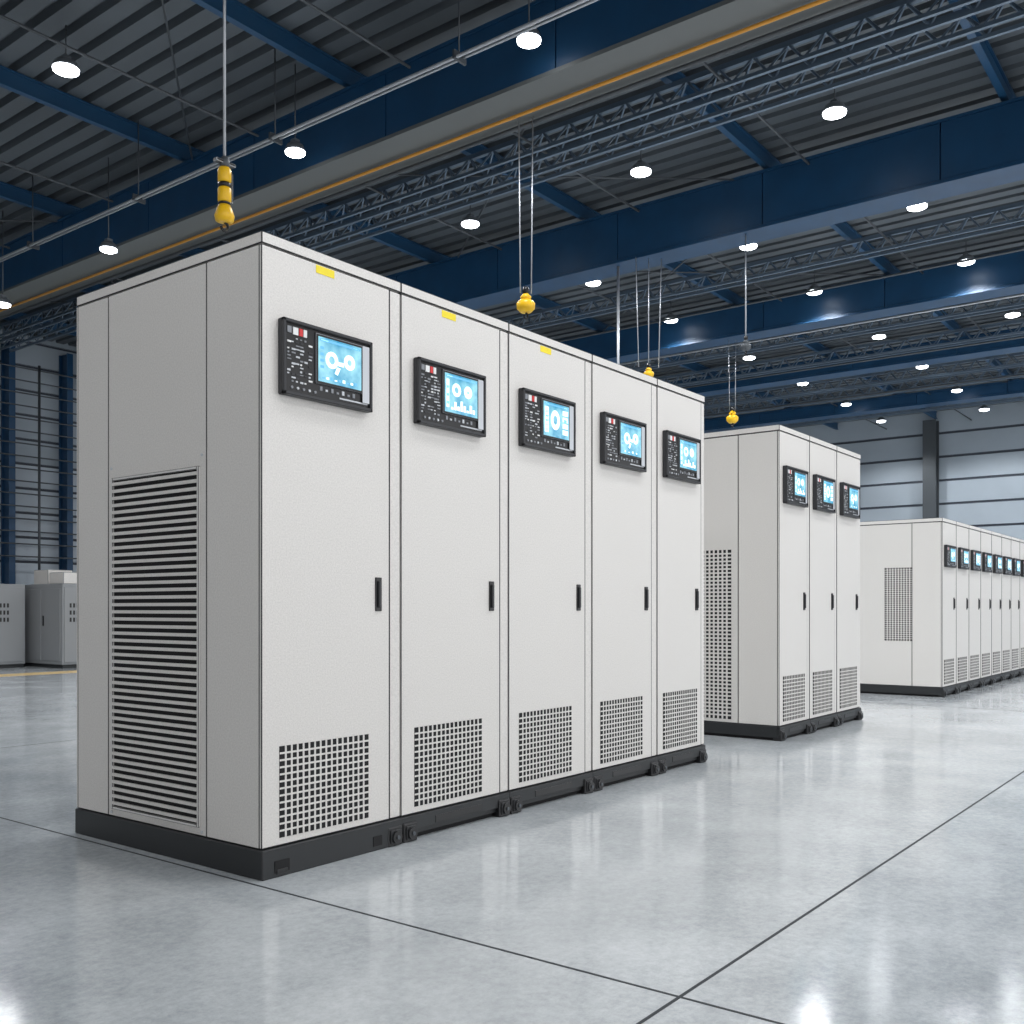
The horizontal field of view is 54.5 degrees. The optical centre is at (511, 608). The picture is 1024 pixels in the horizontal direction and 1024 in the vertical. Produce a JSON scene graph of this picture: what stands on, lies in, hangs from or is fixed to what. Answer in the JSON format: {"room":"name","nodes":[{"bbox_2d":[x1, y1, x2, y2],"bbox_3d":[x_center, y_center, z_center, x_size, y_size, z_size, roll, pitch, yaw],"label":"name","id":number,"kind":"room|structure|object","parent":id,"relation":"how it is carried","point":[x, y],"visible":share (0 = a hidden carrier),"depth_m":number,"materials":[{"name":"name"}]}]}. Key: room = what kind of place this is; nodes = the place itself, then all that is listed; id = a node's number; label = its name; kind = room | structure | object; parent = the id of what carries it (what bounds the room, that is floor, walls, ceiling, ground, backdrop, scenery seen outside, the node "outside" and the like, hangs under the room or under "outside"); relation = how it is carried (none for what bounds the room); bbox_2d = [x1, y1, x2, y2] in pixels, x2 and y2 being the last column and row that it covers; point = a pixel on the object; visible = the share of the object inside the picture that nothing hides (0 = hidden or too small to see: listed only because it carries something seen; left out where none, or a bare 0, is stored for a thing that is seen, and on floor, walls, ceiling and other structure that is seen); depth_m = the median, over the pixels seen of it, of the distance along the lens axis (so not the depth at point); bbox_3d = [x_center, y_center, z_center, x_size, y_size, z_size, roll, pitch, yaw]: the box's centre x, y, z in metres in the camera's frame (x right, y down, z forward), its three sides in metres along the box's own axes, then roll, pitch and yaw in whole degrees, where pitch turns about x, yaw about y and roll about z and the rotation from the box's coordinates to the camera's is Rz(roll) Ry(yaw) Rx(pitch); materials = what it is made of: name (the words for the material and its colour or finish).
{"room":"factory hall","nodes":[
{"label":"factory hall","id":0,"kind":"room"},
{"bbox_2d":[0,329,76,584],"bbox_3d":[-8.874,-2.225,20.563,0.230,6.450,35.200,0,0,37],"label":"wall","id":1,"kind":"structure","parent":0,"point":[45,354],"depth_m":19.69,"materials":[{"name":"grey metal"}]},
{"bbox_2d":[80,284,104,292],"bbox_3d":[-5.534,-5.250,18.041,0.070,0.180,35.050,0,0,37],"label":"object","id":2,"kind":"structure","parent":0,"point":[97,286],"depth_m":16.29,"materials":[{"name":"metal"}]},
{"bbox_2d":[0,181,705,418],"bbox_3d":[-3.388,-5.250,16.402,0.070,0.180,35.050,0,0,37],"label":"beam","id":3,"kind":"structure","parent":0,"point":[9,192],"depth_m":12.85,"materials":[{"name":"metal"}]},
{"bbox_2d":[0,666,1023,1023],"bbox_3d":[2.515,1.099,11.858,28.500,0.201,35.200,0,0,37],"label":"floor","id":4,"kind":"structure","parent":0,"point":[868,870],"depth_m":3.43,"materials":[{"name":"concrete"}]},
{"bbox_2d":[1,341,14,583],"bbox_3d":[-9.653,-2.050,19.081,0.329,6.100,0.120,0,0,37],"label":"column","id":5,"kind":"structure","parent":4,"relation":"on","point":[7,563],"depth_m":19.06,"materials":[{"name":"metal"}]},
{"bbox_2d":[0,584,24,667],"bbox_3d":[-9.225,0.290,16.954,1.415,1.420,1.220,0,0,37],"label":"electrical cabinet","id":6,"kind":"object","parent":4,"relation":"on","point":[12,596],"visible":1,"depth_m":16.84,"materials":[{"name":"grey metal"}]},
{"bbox_2d":[0,363,76,569],"bbox_3d":[-8.409,-1.850,20.208,0.050,5.700,33.200,0,0,37],"label":"rack","id":7,"kind":"object","parent":4,"relation":"on","point":[39,383],"visible":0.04,"depth_m":19.23,"materials":[{"name":"grey metal"}]},
{"bbox_2d":[24,569,76,668],"bbox_3d":[-7.678,0.160,17.496,1.415,1.680,1.220,0,0,37],"label":"electrical cabinet","id":8,"kind":"object","parent":4,"relation":"on","point":[51,602],"visible":0.48,"depth_m":16.87,"materials":[{"name":"grey metal"}]},
{"bbox_2d":[59,353,72,570],"bbox_3d":[-8.955,-2.050,19.995,0.329,6.100,0.120,0,0,37],"label":"column","id":9,"kind":"structure","parent":4,"relation":"on","point":[65,361],"depth_m":19.94,"materials":[{"name":"metal"}]},
{"bbox_2d":[75,231,402,880],"bbox_3d":[-1.197,-0.196,4.327,1.327,2.392,0.748,0,0,37],"label":"tall cabinet","id":10,"kind":"object","parent":4,"relation":"on","point":[238,400],"visible":1,"depth_m":3.94,"materials":[{"name":"grey metal"}]},
{"bbox_2d":[398,283,510,842],"bbox_3d":[-0.739,-0.196,4.923,1.323,2.392,0.752,0,0,37],"label":"tall cabinet","id":11,"kind":"object","parent":4,"relation":"on","point":[453,356],"visible":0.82,"depth_m":4.50,"materials":[{"name":"grey metal"}]},
{"bbox_2d":[506,323,594,813],"bbox_3d":[-0.283,-0.196,5.520,1.323,2.392,0.746,0,0,37],"label":"tall cabinet","id":12,"kind":"object","parent":4,"relation":"on","point":[549,380],"visible":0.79,"depth_m":5.10,"materials":[{"name":"grey metal"}]},
{"bbox_2d":[590,354,659,791],"bbox_3d":[0.165,-0.196,6.105,1.323,2.392,0.723,0,0,37],"label":"tall cabinet","id":13,"kind":"object","parent":4,"relation":"on","point":[623,399],"visible":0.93,"depth_m":5.69,"materials":[{"name":"grey metal"}]},
{"bbox_2d":[655,379,707,773],"bbox_3d":[0.577,-0.196,6.645,1.323,2.392,0.633,0,0,37],"label":"tall cabinet","id":14,"kind":"object","parent":4,"relation":"on","point":[679,411],"visible":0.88,"depth_m":6.24,"materials":[{"name":"grey metal"}]},
{"bbox_2d":[704,424,811,740],"bbox_3d":[1.710,-0.196,8.128,1.323,2.392,0.621,0,0,37],"label":"tall cabinet","id":15,"kind":"object","parent":4,"relation":"on","point":[756,479],"visible":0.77,"depth_m":7.69,"materials":[{"name":"grey metal"}]},
{"bbox_2d":[808,436,839,732],"bbox_3d":[2.091,-0.196,8.626,1.323,2.392,0.628,0,0,37],"label":"tall cabinet","id":16,"kind":"object","parent":4,"relation":"on","point":[822,454],"visible":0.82,"depth_m":8.22,"materials":[{"name":"grey metal"}]},
{"bbox_2d":[836,446,862,725],"bbox_3d":[2.470,-0.196,9.122,1.323,2.392,0.618,0,0,37],"label":"tall cabinet","id":17,"kind":"object","parent":4,"relation":"on","point":[848,708],"visible":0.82,"depth_m":8.69,"materials":[{"name":"grey metal"}]},
{"bbox_2d":[860,518,958,696],"bbox_3d":[4.552,-0.015,11.846,1.323,2.030,0.621,0,0,37],"label":"tall cabinet","id":18,"kind":"object","parent":4,"relation":"on","point":[908,567],"visible":0.89,"depth_m":11.49,"materials":[{"name":"grey metal"}]},
{"bbox_2d":[923,419,938,517],"bbox_3d":[11.358,-2.050,26.968,0.440,6.100,0.389,0,0,37],"label":"steel column","id":19,"kind":"structure","parent":4,"relation":"on","point":[930,427],"depth_m":26.87,"materials":[{"name":"grey metal"}]},
{"bbox_2d":[955,521,971,693],"bbox_3d":[4.930,-0.015,12.340,1.323,2.030,0.618,0,0,37],"label":"tall cabinet","id":20,"kind":"object","parent":4,"relation":"on","point":[962,531],"visible":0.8,"depth_m":11.95,"materials":[{"name":"grey metal"}]},
{"bbox_2d":[968,525,982,689],"bbox_3d":[5.306,-0.015,12.833,1.323,2.030,0.618,0,0,37],"label":"tall cabinet","id":21,"kind":"object","parent":4,"relation":"on","point":[975,681],"visible":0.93,"depth_m":12.43,"materials":[{"name":"grey metal"}]},
{"bbox_2d":[980,528,993,686],"bbox_3d":[5.683,-0.015,13.325,1.323,2.030,0.618,0,0,37],"label":"tall cabinet","id":22,"kind":"object","parent":4,"relation":"on","point":[986,678],"visible":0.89,"depth_m":12.91,"materials":[{"name":"grey metal"}]},
{"bbox_2d":[991,531,1003,682],"bbox_3d":[6.059,-0.015,13.818,1.323,2.030,0.618,0,0,37],"label":"tall cabinet","id":23,"kind":"object","parent":4,"relation":"on","point":[997,558],"visible":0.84,"depth_m":13.37,"materials":[{"name":"grey metal"}]},
{"bbox_2d":[1001,534,1012,679],"bbox_3d":[6.436,-0.015,14.310,1.323,2.030,0.618,0,0,37],"label":"tall cabinet","id":24,"kind":"object","parent":4,"relation":"on","point":[1006,672],"visible":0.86,"depth_m":13.88,"materials":[{"name":"grey metal"}]},
{"bbox_2d":[1011,537,1021,678],"bbox_3d":[6.812,-0.015,14.803,1.323,2.030,0.618,0,0,37],"label":"tall cabinet","id":25,"kind":"object","parent":4,"relation":"on","point":[1015,542],"visible":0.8,"depth_m":14.42,"materials":[{"name":"grey metal"}]},
{"bbox_2d":[1020,539,1023,675],"bbox_3d":[7.189,-0.015,15.296,1.323,2.030,0.618,0,0,37],"label":"tall cabinet","id":26,"kind":"object","parent":4,"relation":"on","point":[1021,540],"visible":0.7,"depth_m":14.76,"materials":[{"name":"grey metal"}]},
{"bbox_2d":[0,0,1023,427],"bbox_3d":[2.564,-5.425,11.922,28.500,0.150,35.360,0,0,37],"label":"ceiling","id":27,"kind":"structure","parent":0,"point":[129,36],"depth_m":11.14,"materials":[{"name":"grey metal"}]},
{"bbox_2d":[0,211,10,307],"bbox_3d":[-6.811,-4.685,13.323,0.200,1.290,0.200,0,0,37],"label":"light","id":28,"kind":"object","parent":27,"relation":"hanging from","point":[4,302],"visible":1,"depth_m":13.32,"materials":[{"name":"grey"}]},
{"bbox_2d":[52,25,79,77],"bbox_3d":[-4.070,-5.110,9.088,0.236,0.440,0.236,0,0,37],"label":"light","id":29,"kind":"object","parent":27,"relation":"hanging from","point":[64,66],"visible":1,"depth_m":9.04,"materials":[{"name":"grey plastic"}]},
{"bbox_2d":[99,157,117,253],"bbox_3d":[-4.762,-4.770,11.756,0.200,1.120,0.200,0,0,37],"label":"light","id":30,"kind":"object","parent":27,"relation":"hanging from","point":[107,246],"visible":1,"depth_m":11.72,"materials":[{"name":"grey plastic"}]},
{"bbox_2d":[285,64,305,158],"bbox_3d":[-2.116,-4.880,9.734,0.200,0.900,0.200,0,0,37],"label":"light","id":31,"kind":"object","parent":27,"relation":"hanging from","point":[294,148],"visible":1,"depth_m":9.70,"materials":[{"name":"grey"}]},
{"bbox_2d":[0,0,598,261],"bbox_3d":[-0.225,-4.895,7.943,27.700,0.890,0.150,0,0,37],"label":"conduit pipe","id":32,"kind":"object","parent":27,"relation":"hanging from","point":[457,56],"visible":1,"depth_m":9.17,"materials":[{"name":"grey"}]},
{"bbox_2d":[461,192,479,228],"bbox_3d":[-0.527,-5.110,12.736,0.236,0.440,0.236,0,0,37],"label":"light","id":33,"kind":"object","parent":27,"relation":"hanging from","point":[470,221],"visible":0.98,"depth_m":12.67,"materials":[{"name":"grey"}]},
{"bbox_2d":[517,0,540,48],"bbox_3d":[0.141,-4.935,8.009,0.200,0.790,0.200,0,0,37],"label":"light","id":34,"kind":"object","parent":27,"relation":"hanging from","point":[531,39],"visible":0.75,"depth_m":7.97,"materials":[{"name":"grey plastic"}]},
{"bbox_2d":[586,280,600,286],"bbox_3d":[1.234,-5.110,15.040,0.236,0.440,0.236,0,0,37],"label":"light","id":35,"kind":"object","parent":27,"relation":"hanging from","point":[598,282],"visible":0.53,"depth_m":15.00,"materials":[{"name":"white"}]},
{"bbox_2d":[630,143,650,177],"bbox_3d":[1.460,-5.110,11.218,0.236,0.440,0.236,0,0,37],"label":"light","id":36,"kind":"object","parent":27,"relation":"hanging from","point":[641,169],"visible":0.97,"depth_m":11.16,"materials":[{"name":"grey plastic"}]},
{"bbox_2d":[664,312,677,322],"bbox_3d":[2.722,-5.110,16.986,0.236,0.440,0.236,0,0,37],"label":"light","id":37,"kind":"object","parent":27,"relation":"hanging from","point":[670,315],"visible":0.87,"depth_m":16.92,"materials":[{"name":"white plastic"}]},
{"bbox_2d":[740,243,756,250],"bbox_3d":[3.221,-5.110,13.522,0.236,0.440,0.236,0,0,37],"label":"light","id":38,"kind":"object","parent":27,"relation":"hanging from","point":[754,245],"visible":0.43,"depth_m":13.48,"materials":[{"name":"grey plastic"}]},
{"bbox_2d":[743,353,754,359],"bbox_3d":[4.665,-5.110,19.529,0.236,0.440,0.236,0,0,37],"label":"light","id":39,"kind":"object","parent":27,"relation":"hanging from","point":[750,356],"visible":0.77,"depth_m":19.45,"materials":[{"name":"white"}]},
{"bbox_2d":[807,266,821,294],"bbox_3d":[4.708,-5.110,15.468,0.236,0.440,0.236,0,0,37],"label":"light","id":40,"kind":"object","parent":27,"relation":"hanging from","point":[814,285],"visible":0.83,"depth_m":15.42,"materials":[{"name":"grey"}]},
{"bbox_2d":[624,293,1022,362],"bbox_3d":[6.322,-4.984,16.501,27.910,0.263,0.215,0,0,37],"label":"roof truss","id":41,"kind":"object","parent":27,"relation":"attached to","point":[1020,293],"depth_m":17.10,"materials":[{"name":"grey metal"}]},
{"bbox_2d":[625,296,1023,371],"bbox_3d":[6.747,-4.984,17.057,27.910,0.263,0.215,0,0,37],"label":"roof truss","id":42,"kind":"object","parent":27,"relation":"attached to","point":[1011,306],"depth_m":17.73,"materials":[{"name":"grey metal"}]},
{"bbox_2d":[822,78,846,119],"bbox_3d":[3.208,-5.110,9.882,0.236,0.440,0.236,0,0,37],"label":"light","id":43,"kind":"object","parent":27,"relation":"hanging from","point":[836,109],"visible":0.96,"depth_m":9.82,"materials":[{"name":"grey"}]},
{"bbox_2d":[656,319,1023,386],"bbox_3d":[7.840,-4.984,18.487,27.910,0.263,0.215,0,0,37],"label":"roof truss","id":44,"kind":"object","parent":27,"relation":"attached to","point":[790,367],"depth_m":19.40,"materials":[{"name":"grey metal"}]},
{"bbox_2d":[667,327,1023,396],"bbox_3d":[8.247,-4.930,19.069,28.050,0.340,0.420,0,0,37],"label":"girder","id":45,"kind":"object","parent":27,"relation":"attached to","point":[1015,345],"depth_m":19.79,"materials":[{"name":"metal"}]},
{"bbox_2d":[841,399,850,405],"bbox_3d":[8.066,-5.110,23.978,0.236,0.440,0.236,0,0,37],"label":"light","id":46,"kind":"object","parent":27,"relation":"hanging from","point":[847,402],"visible":0.94,"depth_m":23.90,"materials":[{"name":"white"}]},
{"bbox_2d":[704,379,1023,432],"bbox_3d":[10.980,-4.950,22.645,28.050,0.300,0.420,0,0,37],"label":"girder","id":47,"kind":"object","parent":27,"relation":"attached to","point":[1014,388],"depth_m":24.09,"materials":[{"name":"blue metal"}]},
{"bbox_2d":[704,352,1023,408],"bbox_3d":[9.358,-4.984,20.473,27.910,0.263,0.215,0,0,37],"label":"roof truss","id":48,"kind":"object","parent":27,"relation":"attached to","point":[1006,366],"depth_m":21.65,"materials":[{"name":"grey metal"}]},
{"bbox_2d":[704,366,1023,417],"bbox_3d":[9.965,-4.984,21.268,27.910,0.263,0.215,0,0,37],"label":"roof truss","id":49,"kind":"object","parent":27,"relation":"attached to","point":[1015,373],"depth_m":22.67,"materials":[{"name":"grey metal"}]},
{"bbox_2d":[872,331,885,339],"bbox_3d":[6.652,-5.110,18.011,0.236,0.440,0.236,0,0,37],"label":"light","id":50,"kind":"object","parent":27,"relation":"hanging from","point":[877,335],"visible":0.8,"depth_m":17.93,"materials":[{"name":"white"}]},
{"bbox_2d":[876,417,885,422],"bbox_3d":[9.705,-5.110,26.123,0.236,0.440,0.236,0,0,37],"label":"light","id":51,"kind":"object","parent":27,"relation":"hanging from","point":[880,419],"visible":0.91,"depth_m":26.05,"materials":[{"name":"white"}]},
{"bbox_2d":[782,396,1023,426],"bbox_3d":[11.544,-4.984,23.334,27.910,0.263,0.215,0,0,37],"label":"roof truss","id":52,"kind":"object","parent":27,"relation":"attached to","point":[1021,398],"depth_m":24.61,"materials":[{"name":"metal"}]},
{"bbox_2d":[907,203,927,211],"bbox_3d":[4.969,-5.110,12.186,0.236,0.440,0.236,0,0,37],"label":"light","id":53,"kind":"object","parent":27,"relation":"hanging from","point":[919,207],"visible":0.42,"depth_m":12.15,"materials":[{"name":"grey plastic"}]},
{"bbox_2d":[916,365,927,368],"bbox_3d":[8.352,-5.110,20.235,0.236,0.440,0.236,0,0,37],"label":"light","id":54,"kind":"object","parent":27,"relation":"hanging from","point":[924,366],"visible":0.48,"depth_m":20.18,"materials":[{"name":"white"}]},
{"bbox_2d":[951,375,962,392],"bbox_3d":[10.052,-5.110,22.460,0.236,0.440,0.236,0,0,37],"label":"light","id":55,"kind":"object","parent":27,"relation":"hanging from","point":[955,389],"visible":0.91,"depth_m":22.40,"materials":[{"name":"white"}]},
{"bbox_2d":[958,233,974,265],"bbox_3d":[6.456,-5.110,14.132,0.236,0.440,0.236,0,0,37],"label":"light","id":56,"kind":"object","parent":27,"relation":"hanging from","point":[966,255],"visible":0.83,"depth_m":14.09,"materials":[{"name":"grey"}]},
{"bbox_2d":[979,401,989,410],"bbox_3d":[11.692,-5.110,24.605,0.236,0.440,0.236,0,0,37],"label":"light","id":57,"kind":"object","parent":27,"relation":"hanging from","point":[983,407],"visible":0.9,"depth_m":24.53,"materials":[{"name":"white"}]},
{"bbox_2d":[1005,298,1020,317],"bbox_3d":[8.399,-5.110,16.675,0.236,0.440,0.236,0,0,37],"label":"light","id":58,"kind":"object","parent":27,"relation":"hanging from","point":[1013,313],"visible":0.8,"depth_m":16.61,"materials":[{"name":"white"}]},
{"bbox_2d":[0,0,1023,429],"bbox_3d":[2.705,-4.912,11.776,27.700,0.359,34.900,0,0,37],"label":"roof","id":59,"kind":"structure","parent":0,"point":[306,2],"depth_m":14.31,"materials":[{"name":"metal"}]},
{"bbox_2d":[3,312,76,335],"bbox_3d":[-7.599,-5.250,19.620,0.070,0.180,35.050,0,0,37],"label":"roof purlin","id":60,"kind":"structure","parent":59,"relation":"attached to","point":[20,314],"depth_m":18.22,"materials":[{"name":"grey metal"}]},
{"bbox_2d":[213,0,235,232],"bbox_3d":[-1.732,-3.710,6.004,0.119,2.880,0.124,0,0,-6],"label":"hoist","id":61,"kind":"object","parent":59,"relation":"hanging from","point":[224,214],"visible":1,"depth_m":5.99,"materials":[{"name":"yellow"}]},
{"bbox_2d":[0,65,838,429],"bbox_3d":[-1.243,-5.250,14.762,0.070,0.180,35.050,0,0,37],"label":"ceiling beam","id":62,"kind":"structure","parent":59,"relation":"attached to","point":[11,80],"depth_m":11.14,"materials":[{"name":"blue metal"}]},
{"bbox_2d":[0,0,873,319],"bbox_3d":[0.280,-4.742,8.645,28.050,0.716,0.580,0,0,37],"label":"girder","id":63,"kind":"object","parent":59,"relation":"attached to","point":[599,50],"depth_m":9.35,"materials":[{"name":"blue metal"}]},
{"bbox_2d":[0,0,1016,342],"bbox_3d":[1.282,-4.984,9.906,27.910,0.263,0.215,0,0,37],"label":"roof truss","id":64,"kind":"object","parent":59,"relation":"attached to","point":[858,20],"depth_m":10.00,"materials":[{"name":"grey metal"}]},
{"bbox_2d":[0,0,1023,351],"bbox_3d":[1.555,-4.984,10.264,27.910,0.263,0.215,0,0,37],"label":"roof truss","id":65,"kind":"object","parent":59,"relation":"attached to","point":[977,27],"depth_m":10.16,"materials":[{"name":"grey metal"}]},
{"bbox_2d":[516,117,534,319],"bbox_3d":[0.130,-3.533,9.000,0.171,1.834,0.171,0,0,37],"label":"hoist","id":66,"kind":"object","parent":59,"relation":"hanging from","point":[525,305],"visible":0.98,"depth_m":8.99,"materials":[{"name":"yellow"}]},
{"bbox_2d":[191,0,937,418],"bbox_3d":[0.902,-5.250,13.123,0.070,0.180,35.050,0,0,37],"label":"ceiling beam","id":67,"kind":"structure","parent":59,"relation":"attached to","point":[238,14],"depth_m":9.70,"materials":[{"name":"blue metal"}]},
{"bbox_2d":[617,266,619,364],"bbox_3d":[1.381,-3.075,12.876,0.100,2.750,0.100,0,0,37],"label":"rod","id":68,"kind":"object","parent":59,"relation":"hanging from","point":[618,267],"visible":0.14,"depth_m":12.86,"materials":[{"name":"grey metal"}]},
{"bbox_2d":[635,257,661,376],"bbox_3d":[1.734,-3.653,12.581,0.321,1.574,0.134,0,0,-28],"label":"crane hoist","id":69,"kind":"object","parent":59,"relation":"hanging from","point":[648,369],"visible":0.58,"depth_m":12.57,"materials":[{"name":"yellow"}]},
{"bbox_2d":[384,96,1023,309],"bbox_3d":[2.782,-4.765,11.919,28.050,0.670,0.420,0,0,37],"label":"girder","id":70,"kind":"object","parent":59,"relation":"attached to","point":[980,148],"depth_m":11.65,"materials":[{"name":"blue metal"}]},
{"bbox_2d":[726,340,737,427],"bbox_3d":[3.762,-3.838,16.947,0.207,1.505,0.207,0,0,37],"label":"crane hoist","id":71,"kind":"object","parent":59,"relation":"hanging from","point":[731,418],"visible":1,"depth_m":16.93,"materials":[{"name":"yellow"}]},
{"bbox_2d":[740,235,750,353],"bbox_3d":[2.775,-3.727,11.786,0.126,1.426,0.126,0,0,37],"label":"crane hoist","id":72,"kind":"object","parent":59,"relation":"hanging from","point":[745,346],"visible":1,"depth_m":11.78,"materials":[{"name":"grey metal"}]},
{"bbox_2d":[499,201,1023,329],"bbox_3d":[4.439,-4.984,14.038,27.910,0.263,0.215,0,0,37],"label":"roof truss","id":73,"kind":"object","parent":59,"relation":"attached to","point":[993,211],"depth_m":14.36,"materials":[{"name":"grey metal"}]},
{"bbox_2d":[557,247,1023,362],"bbox_3d":[5.575,-4.840,15.573,28.050,0.520,0.420,0,0,37],"label":"girder","id":74,"kind":"object","parent":59,"relation":"attached to","point":[1000,275],"depth_m":15.83,"materials":[{"name":"blue metal"}]},
{"bbox_2d":[660,71,1019,380],"bbox_3d":[2.928,-5.250,11.574,0.070,0.180,35.050,0,0,37],"label":"beam","id":75,"kind":"structure","parent":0,"point":[737,134],"depth_m":11.53,"materials":[{"name":"blue metal"}]},
{"bbox_2d":[790,402,1023,539],"bbox_3d":[13.255,-2.225,25.909,28.500,6.450,0.230,0,0,37],"label":"wall","id":76,"kind":"structure","parent":0,"point":[981,458],"depth_m":26.86,"materials":[{"name":"grey metal"}]},
{"bbox_2d":[947,0,1016,101],"bbox_3d":[4.954,-5.250,10.026,0.070,0.180,35.050,0,0,37],"label":"beam","id":77,"kind":"structure","parent":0,"point":[983,50],"depth_m":9.54,"materials":[{"name":"blue metal"}]}
]}

